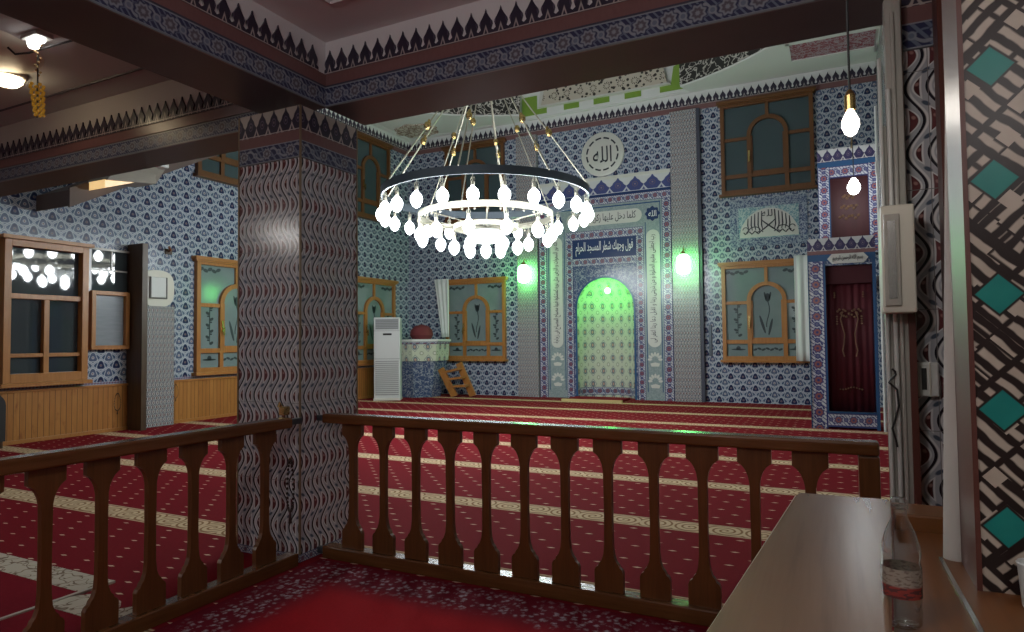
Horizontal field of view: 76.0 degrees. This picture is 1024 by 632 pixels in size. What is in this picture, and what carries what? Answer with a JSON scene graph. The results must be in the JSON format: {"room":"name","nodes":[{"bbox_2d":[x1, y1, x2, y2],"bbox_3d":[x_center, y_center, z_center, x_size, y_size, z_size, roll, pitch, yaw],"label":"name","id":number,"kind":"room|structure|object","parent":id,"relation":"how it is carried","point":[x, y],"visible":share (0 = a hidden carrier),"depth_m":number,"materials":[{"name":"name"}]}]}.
{"room":"mosque","nodes":[
{"label":"mosque","id":0,"kind":"room"},
{"bbox_2d":[0,13,170,126],"bbox_3d":[-6.700,-2.107,3.049,8.000,0.100,8.400,-2,-2,26],"label":"ceiling","id":1,"kind":"structure","parent":0,"point":[69,65],"depth_m":5.52,"materials":[{"name":"grey paint"}]},
{"bbox_2d":[0,72,26,88],"bbox_3d":[-4.146,-1.941,5.386,0.260,0.110,0.260,-2,-2,26],"label":"ceiling lamp","id":2,"kind":"object","parent":1,"relation":"attached to","point":[7,79],"visible":0.96,"depth_m":5.35,"materials":[{"name":"white glass"}]},
{"bbox_2d":[0,30,43,73],"bbox_3d":[-4.193,-1.986,4.841,1.200,0.060,1.200,-2,-2,26],"label":"ceiling rose","id":3,"kind":"object","parent":1,"relation":"attached to","point":[9,62],"visible":0.78,"depth_m":5.02,"materials":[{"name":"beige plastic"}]},
{"bbox_2d":[20,29,53,48],"bbox_3d":[-3.432,-1.986,4.732,0.200,0.085,0.120,-2,-2,26],"label":"lamp","id":4,"kind":"object","parent":1,"relation":"attached to","point":[35,38],"visible":1,"depth_m":4.71,"materials":[{"name":"white glass"}]},
{"bbox_2d":[28,44,45,117],"bbox_3d":[-3.462,-1.731,4.783,0.127,0.570,0.105,-2,-2,26],"label":"bead garland","id":5,"kind":"object","parent":4,"relation":"hanging from","point":[36,110],"visible":0.98,"depth_m":4.77,"materials":[{"name":"plastic"}]},
{"bbox_2d":[7,40,72,54],"bbox_3d":[-3.345,-1.987,4.793,0.763,0.096,0.053,-1,-2,9],"label":"wire","id":6,"kind":"object","parent":1,"relation":"attached to","point":[68,41],"visible":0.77,"depth_m":4.82,"materials":[{"name":"black rubber"}]},
{"bbox_2d":[0,80,316,196],"bbox_3d":[-5.062,-1.648,6.812,7.580,0.570,0.380,-2,-2,26],"label":"beam","id":7,"kind":"structure","parent":0,"point":[170,121],"depth_m":5.90,"materials":[{"name":"patterned wood"},{"name":"painted plaster"}]},
{"bbox_2d":[0,0,325,113],"bbox_3d":[-3.333,-1.827,1.178,0.518,0.470,8.050,-2,-2,26],"label":"beam","id":8,"kind":"structure","parent":0,"point":[242,53],"depth_m":3.90,"materials":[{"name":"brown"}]},
{"bbox_2d":[0,149,408,381],"bbox_3d":[-7.647,-1.807,10.374,0.200,7.550,20.700,-2,-2,26],"label":"wall","id":9,"kind":"structure","parent":0,"point":[186,213],"depth_m":12.57,"materials":[{"name":"tile"}]},
{"bbox_2d":[0,233,94,388],"bbox_3d":[-7.365,-0.059,10.367,0.220,2.310,1.340,-2,-2,26],"label":"window","id":10,"kind":"structure","parent":9,"relation":"in","point":[44,282],"depth_m":10.34,"materials":[{"name":"orange wood"}]},
{"bbox_2d":[0,380,127,445],"bbox_3d":[-7.558,1.522,10.054,0.070,0.870,3.400,-2,-2,26],"label":"wainscot","id":11,"kind":"structure","parent":9,"relation":"attached to","point":[37,413],"depth_m":10.61,"materials":[{"name":"orange wood"}]},
{"bbox_2d":[0,68,142,111],"bbox_3d":[-5.296,-1.944,6.446,7.300,0.023,0.023,-2,-2,26],"label":"trim","id":12,"kind":"structure","parent":9,"relation":"attached to","point":[138,69],"depth_m":5.67,"materials":[{"name":"brown wood"}]},
{"bbox_2d":[88,247,129,349],"bbox_3d":[-6.958,-0.293,11.318,0.120,1.740,0.710,-2,-2,26],"label":"window","id":13,"kind":"structure","parent":9,"relation":"in","point":[109,298],"depth_m":11.32,"materials":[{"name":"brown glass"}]},
{"bbox_2d":[36,155,216,210],"bbox_3d":[-6.393,-2.685,11.734,0.890,2.180,3.400,-2,-2,26],"label":"soffit","id":14,"kind":"structure","parent":9,"relation":"attached to","point":[77,193],"depth_m":10.24,"materials":[{"name":"brown"}]},
{"bbox_2d":[88,167,163,189],"bbox_3d":[-6.187,-2.202,10.529,0.500,0.520,0.950,-2,-2,26],"label":"box","id":15,"kind":"object","parent":14,"relation":"attached to","point":[150,176],"visible":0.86,"depth_m":10.37,"materials":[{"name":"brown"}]},
{"bbox_2d":[89,179,133,189],"bbox_3d":[-6.292,-2.049,10.308,0.400,0.200,0.470,-2,-2,26],"label":"diffuser","id":16,"kind":"object","parent":15,"relation":"attached to","point":[94,184],"depth_m":10.12,"materials":[{"name":"white plastic"}]},
{"bbox_2d":[157,164,168,168],"bbox_3d":[-6.340,-2.615,10.674,0.140,0.080,1.550,-2,-2,26],"label":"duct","id":17,"kind":"object","parent":14,"relation":"attached to","point":[163,166],"visible":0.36,"depth_m":11.28,"materials":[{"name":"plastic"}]},
{"bbox_2d":[126,243,147,430],"bbox_3d":[-6.638,0.364,11.590,0.420,3.280,0.100,-2,-2,26],"label":"trim","id":18,"kind":"structure","parent":9,"relation":"attached to","point":[137,259],"depth_m":11.52,"materials":[{"name":"brown wood"}]},
{"bbox_2d":[146,306,174,427],"bbox_3d":[-6.567,0.919,11.994,0.160,2.200,0.720,-2,-2,26],"label":"pilaster","id":19,"kind":"object","parent":9,"relation":"attached to","point":[160,319],"visible":0.64,"depth_m":12.03,"materials":[{"name":"tile"}]},
{"bbox_2d":[148,270,173,305],"bbox_3d":[-6.569,-0.507,12.119,0.120,0.680,0.660,-2,-2,26],"label":"wall plate","id":20,"kind":"object","parent":9,"relation":"attached to","point":[160,283],"visible":0.8,"depth_m":12.13,"materials":[{"name":"beige plastic"}]},
{"bbox_2d":[165,246,171,254],"bbox_3d":[-6.446,-1.238,12.353,0.170,0.136,0.175,-2,-2,26],"label":"wall hook","id":21,"kind":"object","parent":9,"relation":"attached to","point":[167,251],"visible":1,"depth_m":12.34,"materials":[{"name":"metal"}]},
{"bbox_2d":[191,255,237,375],"bbox_3d":[-5.761,0.019,13.690,0.150,2.350,2.040,-2,-2,26],"label":"window","id":22,"kind":"structure","parent":9,"relation":"in","point":[215,279],"depth_m":13.27,"materials":[{"name":"orange wood"}]},
{"bbox_2d":[193,151,237,186],"bbox_3d":[-5.802,-3.863,13.835,0.150,2.260,2.040,-2,-2,26],"label":"window","id":23,"kind":"structure","parent":9,"relation":"in","point":[222,168],"depth_m":13.46,"materials":[{"name":"brown wood"}]},
{"bbox_2d":[174,366,359,423],"bbox_3d":[-5.226,1.675,14.766,0.070,0.870,5.480,-2,-2,26],"label":"wainscot","id":24,"kind":"structure","parent":9,"relation":"attached to","point":[204,397],"depth_m":13.01,"materials":[{"name":"orange wood"}]},
{"bbox_2d":[317,108,408,151],"bbox_3d":[-5.731,-5.178,14.166,0.012,0.250,12.000,-2,-2,26],"label":"trim","id":25,"kind":"structure","parent":9,"relation":"attached to","point":[365,130],"depth_m":17.73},
{"bbox_2d":[359,365,373,398],"bbox_3d":[-3.656,1.778,17.938,0.070,0.870,1.600,-2,-2,26],"label":"wainscot","id":26,"kind":"structure","parent":9,"relation":"attached to","point":[366,372],"depth_m":17.48,"materials":[{"name":"orange wood"}]},
{"bbox_2d":[358,131,393,224],"bbox_3d":[-3.833,-3.735,17.813,0.150,2.260,1.840,-2,-2,26],"label":"window","id":27,"kind":"structure","parent":9,"relation":"in","point":[374,169],"depth_m":17.87,"materials":[{"name":"brown wood"}]},
{"bbox_2d":[358,276,398,365],"bbox_3d":[-3.735,0.151,17.784,0.150,2.350,2.020,-2,-2,26],"label":"window","id":28,"kind":"structure","parent":9,"relation":"in","point":[376,297],"depth_m":17.70,"materials":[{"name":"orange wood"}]},
{"bbox_2d":[426,47,768,120],"bbox_3d":[-0.442,-6.300,11.334,12.200,1.550,12.250,-2,-2,26],"label":"trim","id":29,"kind":"structure","parent":9,"relation":"attached to","point":[766,47],"depth_m":16.48,"materials":[{"name":"white paint"}]},
{"bbox_2d":[432,48,763,114],"bbox_3d":[-0.530,-5.861,11.128,12.198,0.580,11.826,-2,-2,26],"label":"trim","id":30,"kind":"structure","parent":9,"relation":"attached to","point":[691,71],"depth_m":15.34,"materials":[{"name":"paint"}]},
{"bbox_2d":[252,0,479,42],"bbox_3d":[-0.675,-2.184,0.003,5.500,0.100,8.280,-2,-2,26],"label":"ceiling","id":31,"kind":"structure","parent":0,"point":[326,22],"depth_m":4.25,"materials":[{"name":"white paint"}]},
{"bbox_2d":[323,0,344,4],"bbox_3d":[-0.404,-2.095,1.130,4.015,0.031,4.746,-2,-2,26],"label":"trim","id":32,"kind":"structure","parent":31,"relation":"attached to","point":[329,2],"depth_m":4.10,"materials":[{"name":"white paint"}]},
{"bbox_2d":[841,0,859,136],"bbox_3d":[1.150,-1.341,2.265,0.056,1.455,0.055,-2,-2,26],"label":"pendant lamp","id":33,"kind":"object","parent":31,"relation":"hanging from","point":[850,122],"visible":1,"depth_m":2.23,"materials":[{"name":"white glass"}]},
{"bbox_2d":[844,89,855,111],"bbox_3d":[1.157,-0.736,2.242,0.036,0.075,0.036,-2,-2,26],"label":"socket","id":34,"kind":"object","parent":33,"relation":"attached to","point":[849,97],"depth_m":2.23,"materials":[{"name":"gold metal"}]},
{"bbox_2d":[0,394,893,631],"bbox_3d":[-1.469,1.855,7.420,13.700,0.120,21.500,-2,-2,26],"label":"floor","id":35,"kind":"structure","parent":0,"point":[73,537],"depth_m":6.38,"materials":[{"name":"red carpet"}]},
{"bbox_2d":[0,396,5,448],"bbox_3d":[-7.676,1.516,9.454,0.270,0.840,0.520,-2,-2,26],"label":"chair","id":36,"kind":"object","parent":35,"relation":"on","point":[2,401],"visible":1,"depth_m":9.59,"materials":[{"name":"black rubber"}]},
{"bbox_2d":[0,553,114,620],"bbox_3d":[-4.112,1.675,3.678,2.485,0.014,2.240,-2,-2,26],"label":"rug","id":37,"kind":"object","parent":35,"relation":"on","point":[18,576],"visible":0.92,"depth_m":4.09,"materials":[{"name":"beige carpet"}]},
{"bbox_2d":[0,594,131,631],"bbox_3d":[-2.740,1.631,2.894,0.640,0.014,2.050,-2,-2,26],"label":"rug","id":38,"kind":"object","parent":35,"relation":"on","point":[69,609],"visible":0.3,"depth_m":3.61,"materials":[{"name":"carpet"}]},
{"bbox_2d":[0,417,301,631],"bbox_3d":[-2.349,1.127,2.700,0.110,1.000,4.020,-2,-2,26],"label":"railing","id":39,"kind":"object","parent":35,"relation":"on","point":[44,472],"visible":1,"depth_m":3.51,"materials":[{"name":"brown wood"}]},
{"bbox_2d":[236,104,357,562],"bbox_3d":[-1.605,0.117,4.943,0.616,3.170,0.616,-2,-2,26],"label":"tiled pillar","id":40,"kind":"structure","parent":35,"relation":"on","point":[297,298],"depth_m":4.71,"materials":[{"name":"tile"}]},
{"bbox_2d":[277,401,289,415],"bbox_3d":[-1.586,0.638,4.533,0.050,0.098,0.087,-2,-2,26],"label":"brass hook","id":41,"kind":"object","parent":40,"relation":"attached to","point":[283,410],"visible":1,"depth_m":4.52,"materials":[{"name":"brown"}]},
{"bbox_2d":[286,457,294,523],"bbox_3d":[-1.529,1.200,4.513,0.078,0.450,0.024,-2,-2,26],"label":"beads","id":42,"kind":"object","parent":40,"relation":"hanging from","point":[289,509],"visible":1,"depth_m":4.51,"materials":[{"name":"black"}]},
{"bbox_2d":[373,317,401,400],"bbox_3d":[-3.220,1.108,17.008,0.690,2.130,0.460,0,-2,-4],"label":"air conditioner","id":43,"kind":"object","parent":35,"relation":"on","point":[387,330],"visible":1,"depth_m":16.80,"materials":[{"name":"grey plastic"}]},
{"bbox_2d":[375,319,397,329],"bbox_3d":[-3.216,0.210,16.833,0.590,0.270,0.009,0,-2,-4],"label":"vent","id":44,"kind":"object","parent":43,"relation":"attached to","point":[380,324],"depth_m":16.82,"materials":[{"name":"grey plastic"}]},
{"bbox_2d":[375,361,398,394],"bbox_3d":[-3.201,1.587,16.776,0.590,0.875,0.012,0,-2,-4],"label":"grille","id":45,"kind":"object","parent":43,"relation":"attached to","point":[386,372],"depth_m":16.77,"materials":[{"name":"grey plastic"}]},
{"bbox_2d":[402,339,450,397],"bbox_3d":[-2.574,1.428,18.128,1.663,1.560,1.663,-2,-2,26],"label":"pulpit","id":46,"kind":"object","parent":35,"relation":"on","point":[422,359],"visible":0.72,"depth_m":17.50,"materials":[{"name":"blue tile"}]},
{"bbox_2d":[410,324,432,338],"bbox_3d":[-2.494,0.440,18.076,0.640,0.410,0.640,-2,-2,26],"label":"cushion","id":47,"kind":"object","parent":46,"relation":"on","point":[421,331],"visible":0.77,"depth_m":17.84,"materials":[{"name":"red fabric"}]},
{"bbox_2d":[152,559,707,631],"bbox_3d":[-0.941,1.577,1.921,2.970,0.012,4.300,-2,-2,26],"label":"floral rug","id":48,"kind":"object","parent":35,"relation":"on","point":[321,595],"visible":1,"depth_m":3.62,"materials":[{"name":"red carpet"}]},
{"bbox_2d":[438,362,475,396],"bbox_3d":[-1.477,1.706,17.665,1.020,0.947,0.360,-2,-2,26],"label":"step ladder","id":49,"kind":"object","parent":35,"relation":"on","point":[464,376],"visible":1,"depth_m":17.59,"materials":[{"name":"orange wood"}]},
{"bbox_2d":[561,396,629,402],"bbox_3d":[2.100,2.056,16.168,1.540,0.060,0.910,-2,-2,26],"label":"mat","id":50,"kind":"object","parent":35,"relation":"on","point":[575,398],"visible":1,"depth_m":15.95,"materials":[{"name":"brown fabric"}]},
{"bbox_2d":[317,413,880,626],"bbox_3d":[0.191,1.145,3.887,3.500,1.000,0.110,-2,-2,26],"label":"railing","id":51,"kind":"object","parent":35,"relation":"on","point":[703,604],"visible":0.88,"depth_m":3.80,"materials":[{"name":"brown wood"}]},
{"bbox_2d":[538,168,674,400],"bbox_3d":[2.448,-0.720,16.945,3.520,5.660,0.650,-2,-2,26],"label":"mihrab","id":52,"kind":"object","parent":35,"relation":"on","point":[594,342],"visible":0.97,"depth_m":16.83,"materials":[{"name":"tile"}]},
{"bbox_2d":[605,285,610,293],"bbox_3d":[2.480,-0.698,16.919,0.156,0.252,0.225,-2,-2,26],"label":"lamp","id":53,"kind":"object","parent":52,"relation":"attached to","point":[607,289],"visible":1,"depth_m":16.84,"materials":[{"name":"white glass"}]},
{"bbox_2d":[707,493,891,631],"bbox_3d":[0.693,1.048,1.456,0.287,1.000,1.405,-2,-2,30],"label":"countertop","id":54,"kind":"structure","parent":35,"relation":"on","point":[818,569],"depth_m":1.38,"materials":[{"name":"brown laminate"}]},
{"bbox_2d":[807,144,880,430],"bbox_3d":[6.362,-0.564,12.482,1.180,4.930,4.026,-2,-2,26],"label":"door surround","id":55,"kind":"object","parent":35,"relation":"on","point":[848,225],"visible":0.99,"depth_m":10.92,"materials":[{"name":"blue floral tile"},{"name":"burgundy velvet"}]},
{"bbox_2d":[825,264,875,411],"bbox_3d":[5.542,0.370,10.742,0.698,2.390,0.082,-2,-2,26],"label":"door curtain","id":56,"kind":"object","parent":55,"relation":"hanging from","point":[849,289],"visible":0.99,"depth_m":10.75,"materials":[{"name":"red fabric"}]},
{"bbox_2d":[847,136,860,194],"bbox_3d":[5.898,-2.579,11.345,0.200,1.122,1.002,-2,-2,26],"label":"bulb","id":57,"kind":"object","parent":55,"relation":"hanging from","point":[853,187],"visible":0.93,"depth_m":10.92,"materials":[{"name":"white glass"}]},
{"bbox_2d":[874,105,886,431],"bbox_3d":[5.865,-0.771,10.416,0.070,5.200,0.080,-2,-2,26],"label":"conduit","id":58,"kind":"object","parent":35,"relation":"on","point":[875,107],"visible":0.75,"depth_m":10.40,"materials":[{"name":"grey plastic"}]},
{"bbox_2d":[877,0,921,615],"bbox_3d":[1.726,0.081,2.913,0.115,3.020,0.125,-2,-2,26],"label":"curtain","id":59,"kind":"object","parent":35,"relation":"on","point":[899,329],"depth_m":2.89,"materials":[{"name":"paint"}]},
{"bbox_2d":[888,368,899,446],"bbox_3d":[1.666,0.399,2.855,0.043,0.343,0.014,-2,-2,26],"label":"hanging cable","id":60,"kind":"object","parent":59,"relation":"hanging from","point":[892,369],"visible":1,"depth_m":2.85,"materials":[{"name":"black rubber"}]},
{"bbox_2d":[878,204,917,313],"bbox_3d":[1.661,-0.242,2.824,0.126,0.460,0.151,-2,-2,26],"label":"speaker","id":61,"kind":"object","parent":59,"relation":"attached to","point":[897,253],"visible":1,"depth_m":2.76,"materials":[{"name":"beige plastic"}]},
{"bbox_2d":[900,0,943,505],"bbox_3d":[2.191,0.008,3.079,0.616,3.170,0.596,-2,-2,26],"label":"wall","id":62,"kind":"structure","parent":35,"relation":"on","point":[916,15],"depth_m":2.94,"materials":[{"name":"tile"}]},
{"bbox_2d":[917,362,939,396],"bbox_3d":[1.837,0.280,2.893,0.080,0.150,0.052,-2,-2,26],"label":"wall switch","id":63,"kind":"object","parent":62,"relation":"attached to","point":[928,372],"visible":0.88,"depth_m":2.88,"materials":[{"name":"grey plastic"}]},
{"bbox_2d":[932,0,944,333],"bbox_3d":[1.888,0.036,2.821,0.036,3.100,0.130,-2,-2,26],"label":"board","id":64,"kind":"object","parent":35,"relation":"on","point":[936,4],"visible":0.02,"depth_m":2.82,"materials":[{"name":"red"}]},
{"bbox_2d":[891,502,1023,631],"bbox_3d":[1.321,1.032,1.143,1.198,0.995,1.380,-2,-2,26],"label":"ledge","id":65,"kind":"object","parent":35,"relation":"on","point":[952,602],"visible":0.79,"depth_m":1.39,"materials":[{"name":"brown wood"}]},
{"bbox_2d":[880,496,922,629],"bbox_3d":[0.746,0.469,1.256,0.069,0.239,0.069,-2,-2,26],"label":"water bottle","id":66,"kind":"object","parent":65,"relation":"on","point":[900,579],"visible":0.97,"depth_m":1.24,"materials":[{"name":"clear plastic"}]},
{"bbox_2d":[943,115,960,561],"bbox_3d":[1.123,-0.745,1.651,0.141,2.690,0.052,-2,-2,26],"label":"post","id":67,"kind":"object","parent":65,"relation":"on","point":[951,508],"visible":0.35,"depth_m":1.62,"materials":[{"name":"grey"}]},
{"bbox_2d":[941,0,1023,595],"bbox_3d":[1.502,-0.762,1.324,1.041,2.690,0.200,-2,-2,26],"label":"pillar","id":68,"kind":"structure","parent":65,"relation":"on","point":[983,40],"depth_m":1.43,"materials":[{"name":"tile"}]},
{"bbox_2d":[1016,558,1023,606],"bbox_3d":[1.052,0.542,1.315,0.064,0.092,0.064,-2,-2,26],"label":"paper cup","id":69,"kind":"object","parent":65,"relation":"on","point":[1020,561],"visible":1,"depth_m":1.32,"materials":[{"name":"white paper"}]},
{"bbox_2d":[324,0,883,125],"bbox_3d":[0.704,-1.767,3.901,4.340,0.470,0.448,-2,-2,26],"label":"beam","id":70,"kind":"structure","parent":0,"point":[481,51],"depth_m":3.99,"materials":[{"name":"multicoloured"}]},
{"bbox_2d":[370,25,880,141],"bbox_3d":[-0.381,-5.525,11.334,12.272,0.001,12.352,-2,-2,26],"label":"ceiling","id":71,"kind":"structure","parent":0,"point":[771,63],"depth_m":15.05,"materials":[{"name":"white paint"}]},
{"bbox_2d":[394,124,438,137],"bbox_3d":[-2.688,-5.218,18.466,1.081,0.030,1.264,1,-3,-44],"label":"ceiling medallion","id":72,"kind":"object","parent":71,"relation":"attached to","point":[411,131],"visible":0.89,"depth_m":18.40,"materials":[{"name":"beige paint"}]},
{"bbox_2d":[376,124,490,139],"bbox_3d":[-2.154,-5.256,17.991,2.719,0.039,1.620,-2,-2,26],"label":"trim","id":73,"kind":"structure","parent":71,"relation":"attached to","point":[376,124],"depth_m":18.55,"materials":[{"name":"white paint"}]},
{"bbox_2d":[784,26,877,67],"bbox_3d":[6.505,-5.494,13.400,1.640,0.049,1.340,-2,-2,26],"label":"ceiling panel","id":74,"kind":"object","parent":71,"relation":"attached to","point":[861,41],"visible":0.84,"depth_m":13.40,"materials":[{"name":"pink paint"}]},
{"bbox_2d":[408,81,886,406],"bbox_3d":[2.508,-1.673,16.784,12.720,7.550,0.200,-2,-2,26],"label":"wall","id":75,"kind":"structure","parent":0,"point":[646,141],"depth_m":15.70,"materials":[{"name":"tile"}]},
{"bbox_2d":[441,137,506,223],"bbox_3d":[-1.079,-3.740,18.431,2.040,2.260,0.150,-2,-2,26],"label":"window","id":76,"kind":"structure","parent":75,"relation":"in","point":[488,186],"depth_m":18.43,"materials":[{"name":"brown wood"}]},
{"bbox_2d":[446,276,507,360],"bbox_3d":[-1.038,0.102,18.287,2.040,2.310,0.150,-2,-2,26],"label":"window","id":77,"kind":"structure","parent":75,"relation":"in","point":[477,306],"depth_m":18.28,"materials":[{"name":"orange wood"}]},
{"bbox_2d":[434,279,448,336],"bbox_3d":[-2.002,-0.225,18.631,0.485,1.651,0.066,-2,-2,26],"label":"curtain","id":78,"kind":"object","parent":77,"relation":"hanging from","point":[441,285],"visible":1,"depth_m":18.60,"materials":[{"name":"white fabric"}]},
{"bbox_2d":[516,134,540,396],"bbox_3d":[0.437,-1.355,17.610,0.600,7.020,0.140,-2,-2,26],"label":"pilaster","id":79,"kind":"object","parent":75,"relation":"attached to","point":[528,297],"visible":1,"depth_m":17.51,"materials":[{"name":"tile"}]},
{"bbox_2d":[517,259,529,282],"bbox_3d":[0.310,-1.198,17.366,0.340,0.652,0.332,0,-2,-25],"label":"wall lamp","id":80,"kind":"object","parent":79,"relation":"attached to","point":[523,275],"visible":1,"depth_m":17.24,"materials":[{"name":"white glass"}]},
{"bbox_2d":[317,61,875,151],"bbox_3d":[-0.278,-5.366,11.474,12.220,0.310,12.000,-2,-2,26],"label":"trim","id":81,"kind":"structure","parent":75,"relation":"attached to","point":[872,65],"depth_m":16.28,"materials":[{"name":"white paint"}]},
{"bbox_2d":[581,132,623,176],"bbox_3d":[2.323,-4.147,16.804,1.140,1.140,0.072,-2,-2,26],"label":"roundel","id":82,"kind":"object","parent":75,"relation":"attached to","point":[602,155],"visible":1,"depth_m":16.77,"materials":[{"name":"grey"}]},
{"bbox_2d":[522,65,686,119],"bbox_3d":[2.237,-6.085,16.743,4.460,1.430,0.170,-2,-2,26],"label":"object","id":83,"kind":"object","parent":75,"relation":"attached to","point":[663,81],"visible":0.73,"depth_m":16.64,"materials":[{"name":"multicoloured paint"}]},
{"bbox_2d":[358,75,875,156],"bbox_3d":[-0.276,-5.151,11.466,12.220,0.120,12.000,-2,-2,26],"label":"trim","id":84,"kind":"structure","parent":75,"relation":"attached to","point":[873,77],"depth_m":16.45,"materials":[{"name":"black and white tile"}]},
{"bbox_2d":[669,108,705,401],"bbox_3d":[4.219,-1.465,15.741,0.700,7.020,0.140,-2,-2,26],"label":"pilaster","id":85,"kind":"object","parent":75,"relation":"attached to","point":[685,139],"visible":0.93,"depth_m":15.67,"materials":[{"name":"tile"}]},
{"bbox_2d":[676,247,690,274],"bbox_3d":[4.056,-1.307,15.515,0.340,0.652,0.332,0,-2,-25],"label":"wall lamp","id":86,"kind":"object","parent":85,"relation":"attached to","point":[683,266],"visible":1,"depth_m":15.39,"materials":[{"name":"white glass"}]},
{"bbox_2d":[709,325,711,355],"bbox_3d":[4.696,0.583,15.497,0.075,0.740,0.035,-2,-2,26],"label":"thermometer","id":87,"kind":"object","parent":75,"relation":"attached to","point":[710,326],"visible":1,"depth_m":15.48,"materials":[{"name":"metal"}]},
{"bbox_2d":[717,258,809,362],"bbox_3d":[5.773,-0.106,14.922,2.040,2.330,0.150,-2,-2,26],"label":"window","id":88,"kind":"structure","parent":75,"relation":"in","point":[758,297],"depth_m":15.01,"materials":[{"name":"orange wood"}]},
{"bbox_2d":[794,255,809,360],"bbox_3d":[6.408,-0.176,14.423,0.324,2.340,0.066,-2,-2,26],"label":"curtain","id":89,"kind":"object","parent":88,"relation":"hanging from","point":[800,261],"visible":0.84,"depth_m":14.43,"materials":[{"name":"white fabric"}]},
{"bbox_2d":[716,86,817,197],"bbox_3d":[5.823,-3.940,15.022,2.140,2.260,0.150,-2,-2,26],"label":"window","id":90,"kind":"structure","parent":75,"relation":"in","point":[767,140],"depth_m":15.04,"materials":[{"name":"brown wood"}]},
{"bbox_2d":[730,194,807,247],"bbox_3d":[5.860,-2.171,14.994,1.660,1.100,0.064,-2,-2,26],"label":"panel","id":91,"kind":"object","parent":75,"relation":"attached to","point":[778,220],"visible":0.99,"depth_m":14.98,"materials":[{"name":"tile"}]},
{"bbox_2d":[876,25,886,400],"bbox_3d":[5.240,-2.015,8.422,0.200,7.550,12.780,-2,-2,26],"label":"wall","id":92,"kind":"structure","parent":0,"point":[880,43],"depth_m":12.64,"materials":[{"name":"tile"}]},
{"bbox_3d":[-0.480,-8.874,11.408,13.464,3.600,13.464,-2,-2,26],"label":"ceiling","id":93,"kind":"structure","parent":0,"visible":0},
{"bbox_2d":[376,95,593,258],"bbox_3d":[-0.487,-5.722,11.254,3.624,9.510,3.624,-2,-2,26],"label":"chandelier","id":94,"kind":"object","parent":93,"relation":"hanging from","point":[485,235],"visible":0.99,"depth_m":10.54,"materials":[{"name":"white glass"}]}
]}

